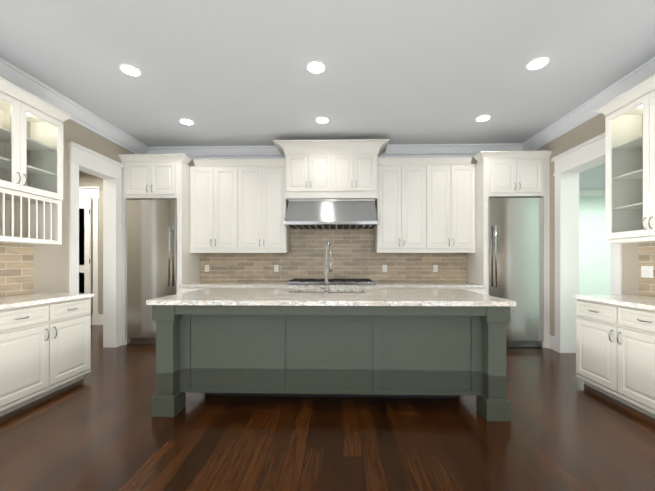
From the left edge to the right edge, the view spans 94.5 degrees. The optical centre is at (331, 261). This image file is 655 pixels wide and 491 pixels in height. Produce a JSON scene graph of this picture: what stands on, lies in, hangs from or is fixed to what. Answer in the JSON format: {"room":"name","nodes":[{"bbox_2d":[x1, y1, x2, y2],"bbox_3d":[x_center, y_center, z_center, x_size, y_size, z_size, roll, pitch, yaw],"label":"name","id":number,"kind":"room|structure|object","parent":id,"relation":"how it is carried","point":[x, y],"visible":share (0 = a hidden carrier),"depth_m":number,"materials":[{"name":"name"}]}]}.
{"room":"kitchen","nodes":[
{"label":"kitchen","id":0,"kind":"room"},
{"bbox_2d":[0,119,134,296],"bbox_3d":[-3.369,-0.336,1.238,0.150,3.200,9.950,0,0,1],"label":"wall","id":1,"kind":"structure","parent":0,"point":[50,268],"depth_m":3.66,"materials":[{"name":"paint"}]},
{"bbox_2d":[0,243,32,295],"bbox_3d":[-3.261,0.077,2.316,0.007,0.521,1.930,0,0,1],"label":"backsplash","id":2,"kind":"structure","parent":1,"relation":"attached to","point":[16,269],"depth_m":3.11,"materials":[{"name":"tile"}]},
{"bbox_2d":[0,77,73,244],"bbox_3d":[-3.049,-0.890,2.816,0.405,1.408,1.030,0,0,1],"label":"upper cabinet","id":3,"kind":"object","parent":1,"relation":"attached to","point":[31,162],"visible":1,"depth_m":3.04,"materials":[{"name":"white wood"}]},
{"bbox_2d":[0,57,147,153],"bbox_3d":[-3.248,-1.848,0.736,0.115,0.174,8.950,0,0,1],"label":"crown molding","id":4,"kind":"structure","parent":1,"relation":"attached to","point":[8,71],"depth_m":3.68,"materials":[{"name":"white wood"}]},
{"bbox_2d":[67,141,124,347],"bbox_3d":[-3.280,-0.107,4.158,0.224,2.745,0.927,0,0,1],"label":"door frame","id":5,"kind":"structure","parent":1,"relation":"attached to","point":[107,170],"depth_m":4.47,"materials":[{"name":"white wood"}]},
{"bbox_2d":[79,171,102,313],"bbox_3d":[-4.961,-0.334,6.180,3.278,3.200,0.150,0,0,1],"label":"wall","id":6,"kind":"structure","parent":0,"point":[87,180],"depth_m":6.10,"materials":[{"name":"paint"}]},
{"bbox_2d":[79,199,90,315],"bbox_3d":[-5.213,0.000,6.003,0.823,2.508,0.125,0,0,1],"label":"pantry door","id":7,"kind":"structure","parent":6,"relation":"in","point":[84,245],"depth_m":6.02,"materials":[{"name":"white wood"}]},
{"bbox_2d":[79,187,100,324],"bbox_3d":[-5.217,-0.119,6.085,1.150,2.770,0.048,0,0,1],"label":"door frame","id":8,"kind":"structure","parent":6,"relation":"attached to","point":[93,193],"depth_m":6.08,"materials":[{"name":"white wood"}]},
{"bbox_2d":[91,314,102,324],"bbox_3d":[-4.902,1.161,6.094,3.100,0.210,0.016,0,0,1],"label":"baseboard","id":9,"kind":"structure","parent":6,"relation":"attached to","point":[100,319],"depth_m":6.07,"materials":[{"name":"white wood"}]},
{"bbox_2d":[0,325,654,490],"bbox_3d":[1.203,1.314,2.248,16.100,0.100,12.800,0,0,1],"label":"floor","id":10,"kind":"structure","parent":0,"point":[98,427],"depth_m":2.16,"materials":[{"name":"brown wood"}]},
{"bbox_2d":[0,297,90,415],"bbox_3d":[-2.934,0.822,2.805,0.636,0.884,0.975,0,0,1],"label":"base cabinet","id":11,"kind":"object","parent":10,"relation":"on","point":[45,344],"depth_m":2.74,"materials":[{"name":"white wood"}]},
{"bbox_2d":[0,293,93,308],"bbox_3d":[-2.939,0.360,2.329,0.648,0.040,1.974,0,0,1],"label":"countertop","id":12,"kind":"structure","parent":11,"relation":"on","point":[16,301],"depth_m":2.83,"materials":[{"name":"white stone"}]},
{"bbox_2d":[125,199,176,344],"bbox_3d":[-2.743,0.160,4.848,0.780,2.210,0.676,0,0,1],"label":"fridge","id":13,"kind":"object","parent":10,"relation":"on","point":[150,248],"visible":0.79,"depth_m":4.58,"materials":[{"name":"silver metal"}]},
{"bbox_2d":[118,154,199,344],"bbox_3d":[-2.701,-0.174,4.862,0.998,2.878,0.666,0,0,1],"label":"surround","id":14,"kind":"object","parent":10,"relation":"on","point":[155,176],"visible":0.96,"depth_m":4.59,"materials":[{"name":"white wood"}]},
{"bbox_2d":[179,286,230,293],"bbox_3d":[-1.886,0.823,4.850,0.768,0.884,0.648,0,0,1],"label":"base cabinet","id":15,"kind":"object","parent":10,"relation":"on","point":[184,289],"depth_m":4.54,"materials":[{"name":"white wood"}]},
{"bbox_2d":[183,282,485,289],"bbox_3d":[-0.013,0.361,4.796,4.516,0.040,0.663,0,0,1],"label":"countertop","id":16,"kind":"structure","parent":15,"relation":"on","point":[378,285],"depth_m":4.50,"materials":[{"name":"white stone"}]},
{"bbox_2d":[287,278,374,284],"bbox_3d":[-0.009,0.309,4.755,1.298,0.061,0.650,0,0,1],"label":"cooktop range","id":17,"kind":"object","parent":16,"relation":"on","point":[298,281],"visible":1,"depth_m":4.47,"materials":[{"name":"silver metal"}]},
{"bbox_2d":[231,286,282,287],"bbox_3d":[-1.124,0.823,4.831,0.756,0.884,0.648,0,0,1],"label":"base cabinet","id":18,"kind":"object","parent":10,"relation":"on","point":[231,286],"depth_m":4.49,"materials":[{"name":"white wood"}]},
{"bbox_2d":[283,286,362,287],"bbox_3d":[-0.013,0.823,4.803,1.468,0.884,0.648,0,0,1],"label":"base cabinet","id":19,"kind":"object","parent":10,"relation":"on","point":[283,286],"depth_m":4.47,"materials":[{"name":"white wood"}]},
{"bbox_2d":[146,288,515,421],"bbox_3d":[-0.014,0.787,2.971,2.943,0.955,1.136,0,0,1],"label":"kitchen island","id":20,"kind":"object","parent":10,"relation":"on","point":[372,343],"visible":1,"depth_m":2.55,"materials":[{"name":"wood"}]},
{"bbox_2d":[315,241,332,292],"bbox_3d":[-0.082,0.051,3.049,0.176,0.514,0.170,0,0,1],"label":"faucet","id":21,"kind":"object","parent":20,"relation":"on","point":[326,285],"visible":1,"depth_m":2.99,"materials":[{"name":"silver metal"}]},
{"bbox_2d":[467,290,484,293],"bbox_3d":[1.861,0.823,4.756,0.768,0.884,0.648,0,0,1],"label":"base cabinet","id":22,"kind":"object","parent":10,"relation":"on","point":[477,291],"depth_m":4.43,"materials":[{"name":"white wood"}]},
{"bbox_2d":[467,150,552,347],"bbox_3d":[2.690,-0.174,4.727,1.028,2.878,0.666,0,0,1],"label":"surround","id":23,"kind":"object","parent":10,"relation":"on","point":[508,174],"visible":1,"depth_m":4.45,"materials":[{"name":"white wood"}]},
{"bbox_2d":[489,197,543,347],"bbox_3d":[2.714,0.160,4.711,0.783,2.210,0.676,0,0,1],"label":"fridge","id":24,"kind":"object","parent":10,"relation":"on","point":[516,249],"visible":0.75,"depth_m":4.44,"materials":[{"name":"silver metal"}]},
{"bbox_2d":[575,298,654,418],"bbox_3d":[2.834,0.822,2.660,0.636,0.884,0.975,0,0,1],"label":"base cabinet","id":25,"kind":"object","parent":10,"relation":"on","point":[615,346],"depth_m":2.66,"materials":[{"name":"white wood"}]},
{"bbox_2d":[572,294,654,309],"bbox_3d":[2.816,0.360,2.185,0.648,0.040,1.974,0,0,1],"label":"countertop","id":26,"kind":"structure","parent":25,"relation":"on","point":[638,302],"depth_m":2.81,"materials":[{"name":"white stone"}]},
{"bbox_2d":[0,0,654,189],"bbox_3d":[1.203,-1.986,2.249,16.100,0.100,12.800,0,0,1],"label":"ceiling","id":27,"kind":"structure","parent":0,"point":[227,72],"depth_m":2.94,"materials":[{"name":"paint"}]},
{"bbox_2d":[119,63,141,76],"bbox_3d":[-2.027,-1.929,3.051,0.196,0.012,0.196,0,0,1],"label":"recessed light","id":28,"kind":"object","parent":27,"relation":"in","point":[130,69],"visible":0.96,"depth_m":3.04,"materials":[{"name":"white"}]},
{"bbox_2d":[179,118,194,124],"bbox_3d":[-1.999,-1.928,4.170,0.196,0.012,0.196,0,0,1],"label":"recessed light","id":29,"kind":"object","parent":27,"relation":"in","point":[186,121],"visible":0.98,"depth_m":4.15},
{"bbox_2d":[306,60,325,73],"bbox_3d":[-0.158,-1.929,3.004,0.196,0.012,0.196,0,0,1],"label":"recessed light","id":30,"kind":"object","parent":27,"relation":"in","point":[316,66],"visible":1,"depth_m":2.99,"materials":[{"name":"white"}]},
{"bbox_2d":[315,116,329,123],"bbox_3d":[-0.130,-1.928,4.123,0.196,0.012,0.196,0,0,1],"label":"recessed light","id":31,"kind":"object","parent":27,"relation":"in","point":[322,119],"visible":1,"depth_m":4.11,"materials":[{"name":"white"}]},
{"bbox_2d":[475,114,490,121],"bbox_3d":[2.029,-1.928,4.069,0.196,0.012,0.196,0,0,1],"label":"recessed light","id":32,"kind":"object","parent":27,"relation":"in","point":[484,117],"visible":0.96,"depth_m":4.06,"materials":[{"name":"white"}]},
{"bbox_2d":[526,56,549,69],"bbox_3d":[2.001,-1.929,2.949,0.196,0.012,0.196,0,0,1],"label":"recessed light","id":33,"kind":"object","parent":27,"relation":"in","point":[538,63],"visible":1,"depth_m":2.94,"materials":[{"name":"white"}]},
{"bbox_2d":[188,157,476,252],"bbox_3d":[0.012,-0.335,5.204,6.710,3.200,0.150,0,0,1],"label":"wall","id":34,"kind":"structure","parent":0,"point":[473,161],"depth_m":5.11,"materials":[{"name":"paint"}]},
{"bbox_2d":[190,159,241,252],"bbox_3d":[-1.880,-0.899,5.001,0.773,1.448,0.348,0,0,1],"label":"upper cabinet","id":35,"kind":"object","parent":34,"relation":"attached to","point":[213,182],"depth_m":4.83,"materials":[{"name":"white wood"}]},
{"bbox_2d":[238,158,289,252],"bbox_3d":[-1.107,-0.899,4.982,0.773,1.448,0.348,0,0,1],"label":"upper cabinet","id":36,"kind":"object","parent":34,"relation":"attached to","point":[238,205],"depth_m":4.81,"materials":[{"name":"white wood"}]},
{"bbox_2d":[273,139,388,201],"bbox_3d":[-0.007,-1.411,4.837,1.740,0.848,0.583,0,0,1],"label":"upper cabinet","id":37,"kind":"object","parent":34,"relation":"attached to","point":[334,169],"visible":1,"depth_m":4.68,"materials":[{"name":"white wood"}]},
{"bbox_2d":[284,199,377,228],"bbox_3d":[-0.007,-0.764,4.822,1.406,0.436,0.585,0,0,1],"label":"range hood","id":38,"kind":"object","parent":37,"relation":"attached to","point":[331,213],"visible":1,"depth_m":4.63,"materials":[{"name":"silver metal"}]},
{"bbox_2d":[200,229,466,281],"bbox_3d":[-0.005,-0.323,5.124,4.512,1.323,0.007,0,0,1],"label":"backsplash","id":39,"kind":"structure","parent":34,"relation":"attached to","point":[354,256],"depth_m":5.12,"materials":[{"name":"tile"}]},
{"bbox_2d":[382,265,386,271],"bbox_3d":[0.885,0.110,5.093,0.072,0.116,0.010,0,0,1],"label":"electrical outlet","id":40,"kind":"object","parent":39,"relation":"attached to","point":[384,268],"visible":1,"depth_m":5.09,"materials":[{"name":"white plastic"}]},
{"bbox_2d":[433,265,437,271],"bbox_3d":[1.734,0.110,5.072,0.072,0.116,0.010,0,0,1],"label":"electrical outlet","id":41,"kind":"object","parent":39,"relation":"attached to","point":[435,268],"visible":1,"depth_m":5.07,"materials":[{"name":"white plastic"}]},
{"bbox_2d":[148,143,519,158],"bbox_3d":[-0.001,-1.847,5.073,6.150,0.174,0.115,0,0,1],"label":"crown molding","id":42,"kind":"structure","parent":34,"relation":"attached to","point":[394,150],"depth_m":5.07,"materials":[{"name":"white wood"}]},
{"bbox_2d":[375,157,426,252],"bbox_3d":[1.097,-0.899,4.926,0.768,1.448,0.348,0,0,1],"label":"upper cabinet","id":43,"kind":"object","parent":34,"relation":"attached to","point":[424,204],"depth_m":4.75,"materials":[{"name":"white wood"}]},
{"bbox_2d":[427,157,474,252],"bbox_3d":[1.864,-0.899,4.907,0.768,1.448,0.348,0,0,1],"label":"upper cabinet","id":44,"kind":"object","parent":34,"relation":"attached to","point":[450,180],"depth_m":4.73,"materials":[{"name":"white wood"}]},
{"bbox_2d":[579,197,609,293],"bbox_3d":[6.383,-0.333,8.295,5.748,3.200,0.150,0,0,1],"label":"wall","id":45,"kind":"structure","parent":0,"point":[594,262],"depth_m":8.20,"materials":[{"name":"paint"}]},
{"bbox_2d":[579,189,604,196],"bbox_3d":[6.294,-1.845,8.165,5.340,0.174,0.115,0,0,1],"label":"crown molding","id":46,"kind":"structure","parent":45,"relation":"attached to","point":[593,193],"depth_m":8.08,"materials":[{"name":"white wood"}]},
{"bbox_2d":[535,113,654,336],"bbox_3d":[3.250,-0.336,2.272,0.210,3.200,12.350,0,0,1],"label":"wall","id":47,"kind":"structure","parent":0,"point":[591,128],"depth_m":3.93,"materials":[{"name":"paint"}]},
{"bbox_2d":[549,335,553,349],"bbox_3d":[-0.110,1.168,0.355,6.410,0.190,8.350,0,0,1],"label":"baseboard","id":48,"kind":"structure","parent":47,"relation":"attached to","point":[551,342],"depth_m":4.39,"materials":[{"name":"white wood"}]},
{"bbox_2d":[551,132,621,352],"bbox_3d":[3.273,-0.113,3.814,0.284,2.755,1.065,0,0,1],"label":"door frame","id":49,"kind":"structure","parent":47,"relation":"attached to","point":[571,164],"depth_m":4.20,"materials":[{"name":"white wood"}]},
{"bbox_2d":[520,57,654,150],"bbox_3d":[3.044,-1.849,0.577,0.115,0.174,8.950,0,0,1],"label":"crown molding","id":50,"kind":"structure","parent":47,"relation":"attached to","point":[566,123],"depth_m":3.69,"materials":[{"name":"white wood"}]},
{"bbox_2d":[595,75,654,243],"bbox_3d":[2.950,-0.890,2.665,0.405,1.408,1.030,0,0,1],"label":"upper cabinet","id":51,"kind":"object","parent":47,"relation":"attached to","point":[630,167],"visible":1,"depth_m":3.01,"materials":[{"name":"white wood"}]},
{"bbox_2d":[639,243,654,295],"bbox_3d":[3.136,0.077,2.155,0.007,0.521,1.930,0,0,1],"label":"backsplash","id":52,"kind":"structure","parent":47,"relation":"attached to","point":[646,258],"depth_m":3.03,"materials":[{"name":"tile"}]},
{"bbox_2d":[641,266,652,277],"bbox_3d":[3.147,0.100,3.030,0.014,0.116,0.116,0,0,1],"label":"light switch","id":53,"kind":"object","parent":52,"relation":"attached to","point":[646,271],"visible":1,"depth_m":3.02,"materials":[{"name":"white plastic"}]}
]}

